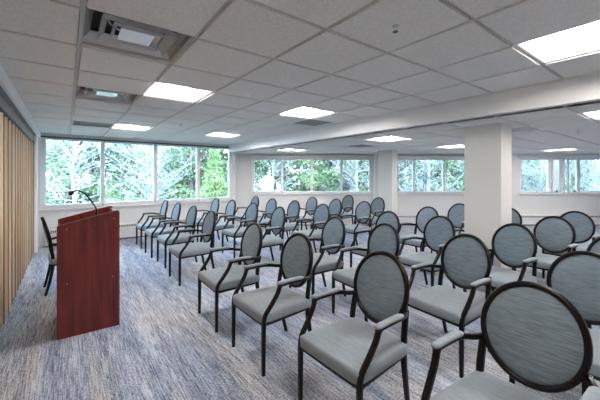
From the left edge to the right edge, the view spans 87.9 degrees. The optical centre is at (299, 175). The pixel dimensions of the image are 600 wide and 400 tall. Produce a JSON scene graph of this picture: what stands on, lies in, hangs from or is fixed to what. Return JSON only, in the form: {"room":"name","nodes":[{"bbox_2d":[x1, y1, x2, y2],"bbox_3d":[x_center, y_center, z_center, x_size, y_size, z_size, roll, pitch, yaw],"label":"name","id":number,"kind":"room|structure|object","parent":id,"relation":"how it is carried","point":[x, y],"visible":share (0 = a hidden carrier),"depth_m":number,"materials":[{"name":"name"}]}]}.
{"room":"conference room","nodes":[
{"label":"conference room","id":0,"kind":"room"},
{"bbox_2d":[38,129,234,247],"bbox_3d":[-3.843,0.260,7.873,4.660,2.680,0.200,0,0,-37],"label":"wall","id":1,"kind":"structure","parent":0,"point":[128,213],"depth_m":7.52,"materials":[{"name":"white paint"}]},
{"bbox_2d":[0,63,40,138],"bbox_3d":[-2.304,-0.858,2.333,0.030,0.145,10.500,0,0,-37],"label":"trim","id":2,"kind":"structure","parent":1,"relation":"attached to","point":[6,84],"depth_m":3.33,"materials":[{"name":"white paint"}]},
{"bbox_2d":[38,135,231,210],"bbox_3d":[-3.740,-0.068,7.869,4.440,1.595,0.170,0,0,-37],"label":"window","id":3,"kind":"structure","parent":1,"relation":"in","point":[102,203],"depth_m":7.49,"materials":[{"name":"white"}]},
{"bbox_2d":[45,215,226,246],"bbox_3d":[-3.717,1.310,7.779,4.130,0.380,0.095,0,0,-37],"label":"baseboard heater","id":4,"kind":"object","parent":1,"relation":"attached to","point":[127,230],"visible":0.19,"depth_m":7.46,"materials":[{"name":"white metal"}]},
{"bbox_2d":[229,74,599,152],"bbox_3d":[1.126,-0.870,4.919,0.120,0.360,10.500,0,0,-37],"label":"beam","id":5,"kind":"structure","parent":1,"relation":"attached to","point":[585,89],"depth_m":3.74,"materials":[{"name":"white paint"}]},
{"bbox_2d":[235,152,236,225],"bbox_3d":[-2.016,0.335,9.462,0.173,2.530,0.536,0,0,-2],"label":"wall","id":6,"kind":"structure","parent":0,"point":[235,152],"depth_m":9.44,"materials":[{"name":"white paint"}]},
{"bbox_2d":[0,0,599,144],"bbox_3d":[-0.599,-0.931,3.619,4.240,0.037,10.500,0,0,-37],"label":"ceiling","id":7,"kind":"structure","parent":0,"point":[344,58],"depth_m":2.46,"materials":[{"name":"tile"}]},
{"bbox_2d":[71,119,112,127],"bbox_3d":[-3.690,-0.946,5.531,0.602,0.048,0.602,0,0,-37],"label":"ceiling vent","id":8,"kind":"object","parent":7,"relation":"in","point":[107,125],"visible":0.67,"depth_m":5.60,"materials":[{"name":"grey metal"}]},
{"bbox_2d":[74,78,137,103],"bbox_3d":[-2.221,-0.986,3.583,0.602,0.128,0.602,0,0,-37],"label":"ceiling vent","id":9,"kind":"object","parent":7,"relation":"in","point":[96,93],"visible":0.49,"depth_m":3.65,"materials":[{"name":"black metal"}]},
{"bbox_2d":[111,123,150,129],"bbox_3d":[-3.203,-0.970,5.898,0.606,0.091,0.606,0,0,-37],"label":"ceiling light","id":10,"kind":"object","parent":7,"relation":"attached to","point":[115,125],"visible":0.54,"depth_m":6.05,"materials":[{"name":"white plastic"}]},
{"bbox_2d":[80,7,194,62],"bbox_3d":[-1.120,-0.986,2.122,0.602,0.128,0.602,0,0,-37],"label":"ceiling vent","id":11,"kind":"object","parent":7,"relation":"in","point":[122,33],"visible":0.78,"depth_m":2.16,"materials":[{"name":"black metal"}]},
{"bbox_2d":[142,81,211,101],"bbox_3d":[-1.367,-0.970,3.463,0.606,0.091,0.606,0,0,-37],"label":"ceiling light","id":12,"kind":"object","parent":7,"relation":"attached to","point":[156,89],"visible":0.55,"depth_m":3.57,"materials":[{"name":"white plastic"}]},
{"bbox_2d":[207,132,236,136],"bbox_3d":[-1.742,-0.970,7.000,0.606,0.091,0.606,0,0,-37],"label":"ceiling light","id":13,"kind":"object","parent":7,"relation":"attached to","point":[215,133],"visible":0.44,"depth_m":7.17,"materials":[{"name":"white plastic"}]},
{"bbox_2d":[280,107,334,117],"bbox_3d":[0.094,-0.970,4.564,0.606,0.091,0.606,0,0,-37],"label":"ceiling light","id":14,"kind":"object","parent":7,"relation":"attached to","point":[303,112],"visible":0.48,"depth_m":4.69,"materials":[{"name":"white plastic"}]},
{"bbox_2d":[290,107,316,114],"bbox_3d":[0.094,-0.966,4.564,0.230,0.052,0.526,0,0,-37],"label":"diffuser","id":15,"kind":"object","parent":14,"relation":"attached to","point":[300,111],"depth_m":4.58,"materials":[{"name":"white plastic"}]},
{"bbox_2d":[290,118,334,126],"bbox_3d":[0.214,-0.946,5.419,0.602,0.048,0.602,0,0,-37],"label":"ceiling vent","id":16,"kind":"object","parent":7,"relation":"in","point":[309,122],"visible":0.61,"depth_m":5.45,"materials":[{"name":"white metal"}]},
{"bbox_2d":[514,20,599,62],"bbox_3d":[1.930,-0.970,2.129,0.606,0.091,0.606,0,0,-37],"label":"ceiling light","id":17,"kind":"object","parent":7,"relation":"attached to","point":[583,39],"visible":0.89,"depth_m":2.26,"materials":[{"name":"white plastic"}]},
{"bbox_2d":[531,21,599,51],"bbox_3d":[1.930,-0.966,2.129,0.230,0.052,0.526,0,0,-37],"label":"diffuser","id":18,"kind":"object","parent":17,"relation":"attached to","point":[588,31],"depth_m":2.15,"materials":[{"name":"white plastic"}]},
{"bbox_2d":[0,225,599,399],"bbox_3d":[3.490,1.560,6.876,15.173,0.120,10.980,0,0,-37],"label":"floor","id":19,"kind":"structure","parent":0,"point":[161,348],"depth_m":2.75,"materials":[{"name":"carpet"}]},
{"bbox_2d":[0,106,34,326],"bbox_3d":[-2.225,0.415,2.061,0.112,2.130,9.930,0,0,-37],"label":"wall","id":20,"kind":"structure","parent":19,"relation":"on","point":[16,147],"depth_m":3.78,"materials":[{"name":"brown wood"}]},
{"bbox_2d":[33,135,37,252],"bbox_3d":[-5.342,0.350,6.210,0.185,2.300,0.550,0,0,-37],"label":"trim","id":21,"kind":"structure","parent":20,"relation":"attached to","point":[35,138],"depth_m":6.08,"materials":[{"name":"white paint"}]},
{"bbox_2d":[41,217,56,295],"bbox_3d":[-3.125,1.015,4.205,0.592,0.977,0.585,0,0,-41],"label":"armchair","id":22,"kind":"object","parent":19,"relation":"on","point":[52,255],"visible":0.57,"depth_m":3.92,"materials":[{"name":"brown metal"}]},
{"bbox_2d":[57,206,119,339],"bbox_3d":[-2.199,0.922,3.225,0.500,1.155,0.602,0,0,-37],"label":"lectern","id":23,"kind":"object","parent":19,"relation":"on","point":[88,244],"visible":1,"depth_m":2.98,"materials":[{"name":"brown wood"}]},
{"bbox_2d":[68,190,97,215],"bbox_3d":[-2.223,0.292,3.208,0.269,0.300,0.059,0,0,-37],"label":"microphone","id":24,"kind":"object","parent":23,"relation":"on","point":[74,191],"visible":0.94,"depth_m":3.21,"materials":[{"name":"black metal"}]},
{"bbox_2d":[136,200,167,248],"bbox_3d":[-3.201,1.015,6.779,0.592,0.977,0.585,0,0,-37],"label":"armchair","id":25,"kind":"object","parent":19,"relation":"on","point":[163,211],"visible":0.81,"depth_m":6.72,"materials":[{"name":"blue fabric"}]},
{"bbox_2d":[145,202,180,257],"bbox_3d":[-2.646,1.015,6.058,0.592,0.977,0.585,0,0,-38],"label":"armchair","id":26,"kind":"object","parent":19,"relation":"on","point":[175,215],"visible":0.82,"depth_m":6.01,"materials":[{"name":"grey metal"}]},
{"bbox_2d":[157,205,197,267],"bbox_3d":[-2.120,1.015,5.427,0.592,0.977,0.585,0,0,-38],"label":"armchair","id":27,"kind":"object","parent":19,"relation":"on","point":[166,239],"visible":0.88,"depth_m":5.37,"materials":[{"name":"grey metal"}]},
{"bbox_2d":[169,210,215,285],"bbox_3d":[-1.570,1.015,4.615,0.592,0.977,0.585,0,0,-37],"label":"armchair","id":28,"kind":"object","parent":19,"relation":"on","point":[181,251],"visible":0.98,"depth_m":4.56,"materials":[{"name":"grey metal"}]},
{"bbox_2d":[190,198,219,241],"bbox_3d":[-2.223,1.015,7.341,0.592,0.977,0.585,0,0,-37],"label":"armchair","id":29,"kind":"object","parent":19,"relation":"on","point":[215,204],"visible":0.4,"depth_m":7.31,"materials":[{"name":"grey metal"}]},
{"bbox_2d":[204,200,236,247],"bbox_3d":[-1.722,1.015,6.793,0.592,0.977,0.585,0,0,-38],"label":"armchair","id":30,"kind":"object","parent":19,"relation":"on","point":[230,209],"visible":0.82,"depth_m":6.78,"materials":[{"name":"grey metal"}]},
{"bbox_2d":[198,222,262,332],"bbox_3d":[-0.725,1.015,3.361,0.592,0.977,0.585,0,0,-36],"label":"armchair","id":31,"kind":"object","parent":19,"relation":"on","point":[223,279],"visible":0.94,"depth_m":3.31,"materials":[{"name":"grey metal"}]},
{"bbox_2d":[222,202,257,257],"bbox_3d":[-1.134,1.015,6.046,0.592,0.977,0.585,0,0,-39],"label":"armchair","id":32,"kind":"object","parent":19,"relation":"on","point":[251,214],"visible":0.88,"depth_m":6.05,"materials":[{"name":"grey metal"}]},
{"bbox_2d":[232,196,258,226],"bbox_3d":[-1.374,1.015,8.043,0.592,0.977,0.585,0,0,-35],"label":"armchair","id":33,"kind":"object","parent":19,"relation":"on","point":[255,199],"visible":0.38,"depth_m":8.09,"materials":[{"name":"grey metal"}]},
{"bbox_2d":[246,198,276,235],"bbox_3d":[-0.860,1.015,7.228,0.592,0.977,0.585,0,0,-37],"label":"armchair","id":34,"kind":"object","parent":19,"relation":"on","point":[271,204],"visible":0.55,"depth_m":7.30,"materials":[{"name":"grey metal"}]},
{"bbox_2d":[244,206,285,271],"bbox_3d":[-0.563,1.015,5.223,0.592,0.977,0.585,0,0,-35],"label":"armchair","id":35,"kind":"object","parent":19,"relation":"on","point":[278,217],"visible":0.73,"depth_m":5.22,"materials":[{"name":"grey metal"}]},
{"bbox_2d":[232,233,312,376],"bbox_3d":[-0.209,1.015,2.710,0.592,0.977,0.585,0,0,-38],"label":"armchair","id":36,"kind":"object","parent":19,"relation":"on","point":[268,305],"visible":0.98,"depth_m":2.67,"materials":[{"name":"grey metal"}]},
{"bbox_2d":[267,200,299,249],"bbox_3d":[-0.321,1.015,6.646,0.592,0.977,0.585,0,0,-36],"label":"armchair","id":37,"kind":"object","parent":19,"relation":"on","point":[293,210],"visible":0.59,"depth_m":6.67,"materials":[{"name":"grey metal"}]},
{"bbox_2d":[289,197,317,234],"bbox_3d":[0.116,1.015,7.827,0.592,0.977,0.585,0,0,-36],"label":"armchair","id":38,"kind":"object","parent":19,"relation":"on","point":[311,204],"visible":0.59,"depth_m":7.88,"materials":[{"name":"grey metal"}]},
{"bbox_2d":[291,204,329,254],"bbox_3d":[0.229,1.015,5.783,0.592,0.977,0.585,0,0,-36],"label":"armchair","id":39,"kind":"object","parent":19,"relation":"on","point":[321,214],"visible":0.77,"depth_m":5.85,"materials":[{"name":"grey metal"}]},
{"bbox_2d":[289,216,345,296],"bbox_3d":[0.246,1.015,3.916,0.592,0.977,0.585,0,0,-33],"label":"armchair","id":40,"kind":"object","parent":19,"relation":"on","point":[333,234],"visible":0.74,"depth_m":3.91,"materials":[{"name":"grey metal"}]},
{"bbox_2d":[311,198,341,228],"bbox_3d":[0.632,1.015,7.125,0.592,0.977,0.585,0,0,-34],"label":"armchair","id":41,"kind":"object","parent":19,"relation":"on","point":[335,206],"visible":0.45,"depth_m":7.19,"materials":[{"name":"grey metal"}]},
{"bbox_2d":[341,195,353,223],"bbox_3d":[1.155,1.015,8.559,0.592,0.977,0.585,0,0,-36],"label":"armchair","id":42,"kind":"object","parent":19,"relation":"on","point":[348,201],"visible":0.59,"depth_m":8.60,"materials":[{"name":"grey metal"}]},
{"bbox_2d":[298,251,409,399],"bbox_3d":[0.378,1.015,2.014,0.592,0.977,0.585,0,0,-38],"label":"armchair","id":43,"kind":"object","parent":19,"relation":"on","point":[357,351],"visible":1,"depth_m":2.00,"materials":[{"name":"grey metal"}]},
{"bbox_2d":[340,201,371,245],"bbox_3d":[1.148,1.015,6.425,0.592,0.977,0.585,0,0,-34],"label":"armchair","id":44,"kind":"object","parent":19,"relation":"on","point":[363,211],"visible":0.79,"depth_m":6.45,"materials":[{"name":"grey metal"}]},
{"bbox_2d":[332,223,399,321],"bbox_3d":[0.738,1.015,3.347,0.592,0.977,0.585,0,0,-32],"label":"armchair","id":45,"kind":"object","parent":19,"relation":"on","point":[384,236],"visible":0.52,"depth_m":3.41,"materials":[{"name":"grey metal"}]},
{"bbox_2d":[355,197,384,229],"bbox_3d":[1.739,1.015,7.584,0.592,0.977,0.585,0,0,-33],"label":"armchair","id":46,"kind":"object","parent":19,"relation":"on","point":[378,204],"visible":0.52,"depth_m":7.62,"materials":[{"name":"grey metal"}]},
{"bbox_2d":[350,211,399,267],"bbox_3d":[1.127,1.015,4.543,0.592,0.977,0.585,0,0,-34],"label":"armchair","id":47,"kind":"object","parent":19,"relation":"on","point":[390,217],"visible":0.31,"depth_m":4.61,"materials":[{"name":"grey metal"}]},
{"bbox_2d":[378,150,396,214],"bbox_3d":[2.303,0.405,8.192,0.220,2.190,0.450,0,0,-37],"label":"column","id":48,"kind":"structure","parent":19,"relation":"on","point":[387,159],"depth_m":8.06,"materials":[{"name":"white paint"}]},
{"bbox_2d":[399,206,438,271],"bbox_3d":[2.013,1.015,5.260,0.592,0.977,0.585,0,0,-32],"label":"armchair","id":49,"kind":"object","parent":19,"relation":"on","point":[426,213],"visible":0.46,"depth_m":5.39,"materials":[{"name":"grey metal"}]},
{"bbox_2d":[398,215,455,288],"bbox_3d":[1.650,1.015,3.998,0.592,0.977,0.585,0,0,-32],"label":"armchair","id":50,"kind":"object","parent":19,"relation":"on","point":[438,230],"visible":0.66,"depth_m":4.06,"materials":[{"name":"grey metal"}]},
{"bbox_2d":[431,203,463,252],"bbox_3d":[2.875,1.015,5.861,0.592,0.977,0.585,0,0,-34],"label":"armchair","id":51,"kind":"object","parent":19,"relation":"on","point":[455,214],"visible":0.27,"depth_m":5.99,"materials":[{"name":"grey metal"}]},
{"bbox_2d":[406,234,491,377],"bbox_3d":[1.301,1.015,2.683,0.592,0.977,0.585,0,0,-33],"label":"armchair","id":52,"kind":"object","parent":19,"relation":"on","point":[466,261],"visible":0.94,"depth_m":2.69,"materials":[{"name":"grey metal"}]},
{"bbox_2d":[464,123,511,292],"bbox_3d":[2.529,0.405,4.192,0.345,2.190,0.450,0,0,-37],"label":"column","id":53,"kind":"structure","parent":19,"relation":"on","point":[487,147],"depth_m":4.05,"materials":[{"name":"white paint"}]},
{"bbox_2d":[463,223,537,292],"bbox_3d":[2.170,1.015,3.325,0.592,0.977,0.585,0,0,-31],"label":"armchair","id":54,"kind":"object","parent":19,"relation":"on","point":[514,245],"visible":0.56,"depth_m":3.37,"materials":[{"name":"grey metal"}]},
{"bbox_2d":[421,281,599,399],"bbox_3d":[0.940,1.015,1.384,0.592,0.977,0.585,0,0,-35],"label":"armchair","id":55,"kind":"object","parent":19,"relation":"on","point":[532,331],"visible":1,"depth_m":1.49,"materials":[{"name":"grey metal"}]},
{"bbox_2d":[512,208,521,269],"bbox_3d":[3.323,1.015,5.135,0.592,0.977,0.585,0,0,-37],"label":"armchair","id":56,"kind":"object","parent":19,"relation":"on","point":[516,217],"visible":0.03,"depth_m":5.16,"materials":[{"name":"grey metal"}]},
{"bbox_2d":[513,216,577,282],"bbox_3d":[3.144,1.015,3.959,0.592,0.977,0.585,0,0,-33],"label":"armchair","id":57,"kind":"object","parent":19,"relation":"on","point":[553,234],"visible":0.52,"depth_m":4.03,"materials":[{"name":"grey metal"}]},
{"bbox_2d":[509,251,599,383],"bbox_3d":[1.795,1.015,2.028,0.592,0.977,0.585,0,0,-33],"label":"armchair","id":58,"kind":"object","parent":19,"relation":"on","point":[575,275],"visible":0.29,"depth_m":2.15,"materials":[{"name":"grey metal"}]},
{"bbox_2d":[542,211,598,278],"bbox_3d":[3.944,1.015,4.526,0.592,0.977,0.585,0,0,-37],"label":"armchair","id":59,"kind":"object","parent":19,"relation":"on","point":[583,224],"visible":0.34,"depth_m":4.57,"materials":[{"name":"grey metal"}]},
{"bbox_2d":[586,237,599,328],"bbox_3d":[2.679,1.015,2.682,0.592,0.977,0.585,0,0,-32],"label":"armchair","id":60,"kind":"object","parent":19,"relation":"on","point":[594,246],"visible":0.08,"depth_m":2.94,"materials":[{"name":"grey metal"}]},
{"bbox_2d":[71,11,599,139],"bbox_3d":[3.449,-1.205,6.857,15.323,0.150,11.040,0,0,-37],"label":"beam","id":61,"kind":"structure","parent":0,"point":[79,11],"depth_m":5.62,"materials":[{"name":"beige"}]},
{"bbox_2d":[237,103,599,153],"bbox_3d":[5.335,-0.692,8.092,10.423,0.037,10.500,0,0,-37],"label":"ceiling","id":62,"kind":"structure","parent":0,"point":[561,126],"depth_m":5.74,"materials":[{"name":"tile"}]},
{"bbox_2d":[367,136,407,141],"bbox_3d":[1.621,-0.730,5.749,0.606,0.091,0.606,0,0,-37],"label":"ceiling light","id":63,"kind":"object","parent":62,"relation":"attached to","point":[391,138],"visible":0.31,"depth_m":5.91,"materials":[{"name":"white plastic"}]},
{"bbox_2d":[512,126,544,132],"bbox_3d":[3.210,-0.706,4.655,0.602,0.048,0.602,0,0,-37],"label":"ceiling vent","id":64,"kind":"object","parent":62,"relation":"in","point":[531,128],"visible":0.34,"depth_m":4.61,"materials":[{"name":"white metal"}]},
{"bbox_2d":[581,111,599,118],"bbox_3d":[3.457,-0.730,3.313,0.606,0.091,0.606,0,0,-37],"label":"ceiling light","id":65,"kind":"object","parent":62,"relation":"attached to","point":[593,115],"visible":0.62,"depth_m":3.58,"materials":[{"name":"white plastic"}]},
{"bbox_2d":[237,145,599,224],"bbox_3d":[4.485,0.330,9.600,12.830,2.540,0.200,0,0,0],"label":"wall","id":66,"kind":"structure","parent":0,"point":[406,204],"depth_m":9.50,"materials":[{"name":"white paint"}]},
{"bbox_2d":[250,155,373,194],"bbox_3d":[0.365,-0.035,9.525,3.770,1.200,0.190,0,0,0],"label":"window","id":67,"kind":"structure","parent":66,"relation":"in","point":[341,158],"depth_m":9.54,"materials":[{"name":"white"}]},
{"bbox_2d":[373,154,377,225],"bbox_3d":[2.330,0.405,9.450,0.180,2.190,0.100,0,0,0],"label":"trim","id":68,"kind":"structure","parent":66,"relation":"attached to","point":[375,159],"depth_m":9.40,"materials":[{"name":"white paint"}]},
{"bbox_2d":[241,214,599,224],"bbox_3d":[4.450,1.335,9.450,12.500,0.330,0.096,0,0,0],"label":"baseboard heater","id":69,"kind":"object","parent":66,"relation":"attached to","point":[527,219],"visible":0.23,"depth_m":9.41,"materials":[{"name":"white metal"}]},
{"bbox_2d":[397,156,463,194],"bbox_3d":[4.125,-0.022,9.525,2.550,1.175,0.190,0,0,0],"label":"window","id":70,"kind":"structure","parent":66,"relation":"in","point":[413,158],"depth_m":9.54,"materials":[{"name":"white"}]},
{"bbox_2d":[518,154,599,194],"bbox_3d":[8.655,-0.048,9.515,3.990,1.225,0.210,0,0,0],"label":"window","id":71,"kind":"structure","parent":66,"relation":"in","point":[550,158],"depth_m":9.50,"materials":[{"name":"white"}]},
{"bbox_3d":[-2.561,0.335,2.202,0.120,2.530,10.800,0,0,-37],"label":"wall","id":72,"kind":"structure","parent":0,"visible":0},
{"bbox_2d":[0,85,35,139],"bbox_3d":[-2.339,-0.772,2.181,0.210,0.275,10.300,0,0,-37],"label":"trim","id":73,"kind":"structure","parent":72,"relation":"attached to","point":[6,103],"depth_m":3.69,"materials":[{"name":"paint"}]},
{"label":"outside","id":74,"kind":"structure","parent":0,"visible":0},
{"bbox_2d":[46,183,598,203],"bbox_3d":[12.138,2.200,25.430,130.000,0.100,94.000,0,0,-37],"label":"ground","id":75,"kind":"structure","parent":74,"point":[278,186],"depth_m":38.21,"materials":[{"name":"green plant"}]},
{"bbox_2d":[46,140,78,204],"bbox_3d":[-11.001,-0.794,12.534,3.662,5.909,3.504,0,0,40],"label":"leafy tree","id":76,"kind":"object","parent":75,"relation":"on","point":[65,182],"visible":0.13,"depth_m":12.97,"materials":[{"name":"green plant"}]},
{"bbox_2d":[46,142,90,204],"bbox_3d":[-10.448,-1.091,10.533,6.520,6.486,6.600,0,0,-41],"label":"bare tree","id":77,"kind":"object","parent":75,"relation":"on","point":[56,163],"visible":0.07,"depth_m":11.70,"materials":[{"name":"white plant"}]},
{"bbox_2d":[46,141,129,204],"bbox_3d":[-12.982,-1.847,17.597,6.010,8.955,6.082,0,0,25],"label":"evergreen tree","id":78,"kind":"object","parent":75,"relation":"on","point":[65,196],"visible":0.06,"depth_m":17.60,"materials":[{"name":"green plant"}]},
{"bbox_2d":[46,140,142,203],"bbox_3d":[-9.048,-1.355,12.202,6.098,7.026,6.257,0,0,-26],"label":"bare tree","id":79,"kind":"object","parent":75,"relation":"on","point":[74,168],"visible":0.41,"depth_m":11.96,"materials":[{"name":"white plant"}]},
{"bbox_2d":[47,140,141,202],"bbox_3d":[-15.386,-3.350,23.574,6.673,11.004,6.650,0,0,-42],"label":"tree","id":80,"kind":"object","parent":75,"relation":"on","point":[125,171],"visible":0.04,"depth_m":22.86,"materials":[{"name":"green plant"}]},
{"bbox_2d":[80,144,177,202],"bbox_3d":[-7.739,-1.033,14.568,3.901,6.426,3.396,0,0,-17],"label":"leafy tree","id":81,"kind":"object","parent":75,"relation":"on","point":[117,188],"visible":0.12,"depth_m":14.41,"materials":[{"name":"green plant"}]},
{"bbox_2d":[74,142,202,199],"bbox_3d":[-6.538,-1.811,12.718,6.168,7.954,5.952,0,0,-31],"label":"bare tree","id":82,"kind":"object","parent":75,"relation":"on","point":[126,150],"visible":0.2,"depth_m":12.72,"materials":[{"name":"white plant"}]},
{"bbox_2d":[57,143,222,201],"bbox_3d":[-5.595,-1.226,11.569,5.832,6.766,6.736,0,0,43],"label":"bare tree","id":83,"kind":"object","parent":75,"relation":"on","point":[149,180],"visible":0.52,"depth_m":11.25,"materials":[{"name":"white plant"}]},
{"bbox_2d":[105,143,206,199],"bbox_3d":[-8.693,-2.682,19.317,5.587,9.742,7.400,0,0,2],"label":"evergreen tree","id":84,"kind":"object","parent":75,"relation":"on","point":[114,153],"visible":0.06,"depth_m":17.66,"materials":[{"name":"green plant"}]},
{"bbox_2d":[132,145,227,199],"bbox_3d":[-5.708,-1.459,15.897,3.937,7.478,4.714,0,0,43],"label":"leafy tree","id":85,"kind":"object","parent":75,"relation":"on","point":[190,184],"visible":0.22,"depth_m":15.56,"materials":[{"name":"green plant"}]},
{"bbox_2d":[162,148,227,197],"bbox_3d":[-6.296,-2.813,23.736,6.541,11.356,7.120,0,0,17],"label":"tree","id":86,"kind":"object","parent":75,"relation":"on","point":[200,148],"visible":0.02,"depth_m":21.54,"materials":[{"name":"green plant"}]},
{"bbox_2d":[200,149,227,197],"bbox_3d":[-3.732,-0.023,13.574,1.774,4.546,1.773,0,0,-20],"label":"conifer","id":87,"kind":"object","parent":75,"relation":"on","point":[211,172],"visible":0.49,"depth_m":13.40,"materials":[{"name":"green plant"}]},
{"bbox_2d":[181,148,270,196],"bbox_3d":[-3.942,-2.191,18.471,6.044,9.267,5.044,0,0,-10],"label":"evergreen tree","id":88,"kind":"object","parent":75,"relation":"on","point":[221,153],"visible":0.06,"depth_m":18.19,"materials":[{"name":"green plant"}]},
{"bbox_2d":[165,152,339,200],"bbox_3d":[-1.326,-1.093,11.898,6.470,6.497,6.978,0,0,24],"label":"bare tree","id":89,"kind":"object","parent":75,"relation":"on","point":[272,162],"visible":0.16,"depth_m":12.18,"materials":[{"name":"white plant"}]},
{"bbox_2d":[255,161,304,190],"bbox_3d":[-2.396,-3.160,25.459,7.893,10.641,6.797,0,0,20],"label":"tree","id":90,"kind":"object","parent":75,"relation":"on","point":[296,174],"visible":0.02,"depth_m":23.82,"materials":[{"name":"green plant"}]},
{"bbox_2d":[255,160,309,190],"bbox_3d":[-0.642,-1.294,15.161,4.016,7.166,4.537,0,0,-34],"label":"evergreen tree","id":91,"kind":"object","parent":75,"relation":"on","point":[262,169],"visible":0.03,"depth_m":15.37,"materials":[{"name":"green plant"}]},
{"bbox_2d":[285,160,339,190],"bbox_3d":[0.766,0.065,13.488,2.500,4.362,2.864,0,0,-28],"label":"leafy tree","id":92,"kind":"object","parent":75,"relation":"on","point":[306,180],"visible":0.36,"depth_m":13.11,"materials":[{"name":"green plant"}]},
{"bbox_2d":[280,160,359,189],"bbox_3d":[1.121,-3.044,21.511,6.624,10.391,6.155,0,0,-5],"label":"evergreen tree","id":93,"kind":"object","parent":75,"relation":"on","point":[326,162],"visible":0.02,"depth_m":20.99,"materials":[{"name":"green plant"}]},
{"bbox_2d":[305,160,365,190],"bbox_3d":[1.709,-1.280,16.237,3.547,6.876,4.389,0,0,24],"label":"leafy tree","id":94,"kind":"object","parent":75,"relation":"on","point":[329,161],"visible":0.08,"depth_m":15.80,"materials":[{"name":"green plant"}]},
{"bbox_2d":[338,160,368,190],"bbox_3d":[3.000,-0.512,14.080,2.731,5.344,3.054,0,0,-5],"label":"leafy tree","id":95,"kind":"object","parent":75,"relation":"on","point":[361,161],"visible":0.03,"depth_m":14.17,"materials":[{"name":"green plant"}]},
{"bbox_2d":[315,160,424,190],"bbox_3d":[2.269,-1.099,13.271,6.501,6.505,5.914,0,0,-41],"label":"bare tree","id":96,"kind":"object","parent":75,"relation":"on","point":[355,179],"visible":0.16,"depth_m":12.69,"materials":[{"name":"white plant"}]},
{"bbox_2d":[358,160,441,190],"bbox_3d":[6.172,-2.506,21.943,7.088,10.634,7.188,0,0,-30],"label":"evergreen tree","id":97,"kind":"object","parent":75,"relation":"on","point":[416,164],"visible":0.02,"depth_m":21.10,"materials":[{"name":"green plant"}]},
{"bbox_2d":[362,160,447,190],"bbox_3d":[5.243,-1.201,16.167,4.040,6.767,3.686,0,0,-32],"label":"leafy tree","id":98,"kind":"object","parent":75,"relation":"on","point":[402,166],"visible":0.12,"depth_m":16.06,"materials":[{"name":"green plant"}]},
{"bbox_2d":[365,160,463,190],"bbox_3d":[5.743,-1.396,13.319,6.006,7.108,7.186,0,0,39],"label":"bare tree","id":99,"kind":"object","parent":75,"relation":"on","point":[428,162],"visible":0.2,"depth_m":13.11,"materials":[{"name":"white plant"}]},
{"bbox_2d":[397,160,463,190],"bbox_3d":[10.868,-2.719,24.280,6.936,10.844,7.182,0,0,-30],"label":"tree","id":100,"kind":"object","parent":75,"relation":"on","point":[404,160],"visible":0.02,"depth_m":23.53,"materials":[{"name":"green plant"}]},
{"bbox_2d":[425,160,463,190],"bbox_3d":[7.489,-0.940,15.111,2.843,6.201,3.699,0,0,16],"label":"leafy tree","id":101,"kind":"object","parent":75,"relation":"on","point":[458,172],"visible":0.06,"depth_m":14.84,"materials":[{"name":"green plant"}]},
{"bbox_2d":[406,160,546,190],"bbox_3d":[7.101,-1.291,13.155,6.794,6.899,6.654,0,0,13],"label":"bare tree","id":102,"kind":"object","parent":75,"relation":"on","point":[457,160],"visible":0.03,"depth_m":12.74,"materials":[{"name":"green plant"}]},
{"bbox_2d":[420,161,532,190],"bbox_3d":[12.719,-2.711,21.559,7.857,10.591,6.891,0,0,-38],"label":"evergreen tree","id":103,"kind":"object","parent":75,"relation":"on","point":[460,161],"visible":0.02,"depth_m":21.16,"materials":[{"name":"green plant"}]},
{"bbox_2d":[449,160,599,191],"bbox_3d":[8.884,-1.097,11.506,6.463,6.504,6.461,0,0,-25],"label":"bare tree","id":104,"kind":"object","parent":75,"relation":"on","point":[542,162],"visible":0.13,"depth_m":11.60,"materials":[{"name":"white plant"}]},
{"bbox_2d":[521,161,574,190],"bbox_3d":[11.190,-1.068,15.555,3.380,6.490,3.892,0,0,-35],"label":"leafy tree","id":105,"kind":"object","parent":75,"relation":"on","point":[521,161],"visible":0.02,"depth_m":15.14,"materials":[{"name":"blue plant"}]},
{"bbox_2d":[554,160,558,190],"bbox_3d":[8.335,0.150,10.250,0.170,3.700,0.300,0,0,0],"label":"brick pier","id":106,"kind":"structure","parent":75,"relation":"on","point":[556,162],"depth_m":10.10,"materials":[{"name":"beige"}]},
{"bbox_2d":[521,160,599,190],"bbox_3d":[10.553,-1.540,13.297,5.664,7.403,6.347,0,0,16],"label":"bare tree","id":107,"kind":"object","parent":75,"relation":"on","point":[570,172],"visible":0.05,"depth_m":13.51,"materials":[{"name":"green plant"}]},
{"bbox_2d":[526,160,599,190],"bbox_3d":[11.922,-1.408,11.756,6.386,7.121,5.955,0,0,-16],"label":"bare tree","id":108,"kind":"object","parent":75,"relation":"on","point":[594,161],"visible":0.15,"depth_m":12.16,"materials":[{"name":"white plant"}]},
{"bbox_2d":[535,160,599,190],"bbox_3d":[13.611,-1.065,14.783,4.291,6.580,3.947,0,0,13],"label":"leafy tree","id":109,"kind":"object","parent":75,"relation":"on","point":[588,170],"visible":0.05,"depth_m":14.83,"materials":[{"name":"blue plant"}]},
{"bbox_2d":[538,160,599,190],"bbox_3d":[18.746,-2.549,20.539,6.871,10.827,6.930,0,0,1],"label":"evergreen tree","id":110,"kind":"object","parent":75,"relation":"on","point":[572,186],"visible":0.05,"depth_m":18.34,"materials":[{"name":"blue plant"}]},
{"bbox_2d":[565,160,599,190],"bbox_3d":[12.995,-1.216,12.683,6.572,6.744,6.549,0,0,22],"label":"bare tree","id":111,"kind":"object","parent":75,"relation":"on","point":[574,160],"visible":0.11,"depth_m":13.40,"materials":[{"name":"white plant"}]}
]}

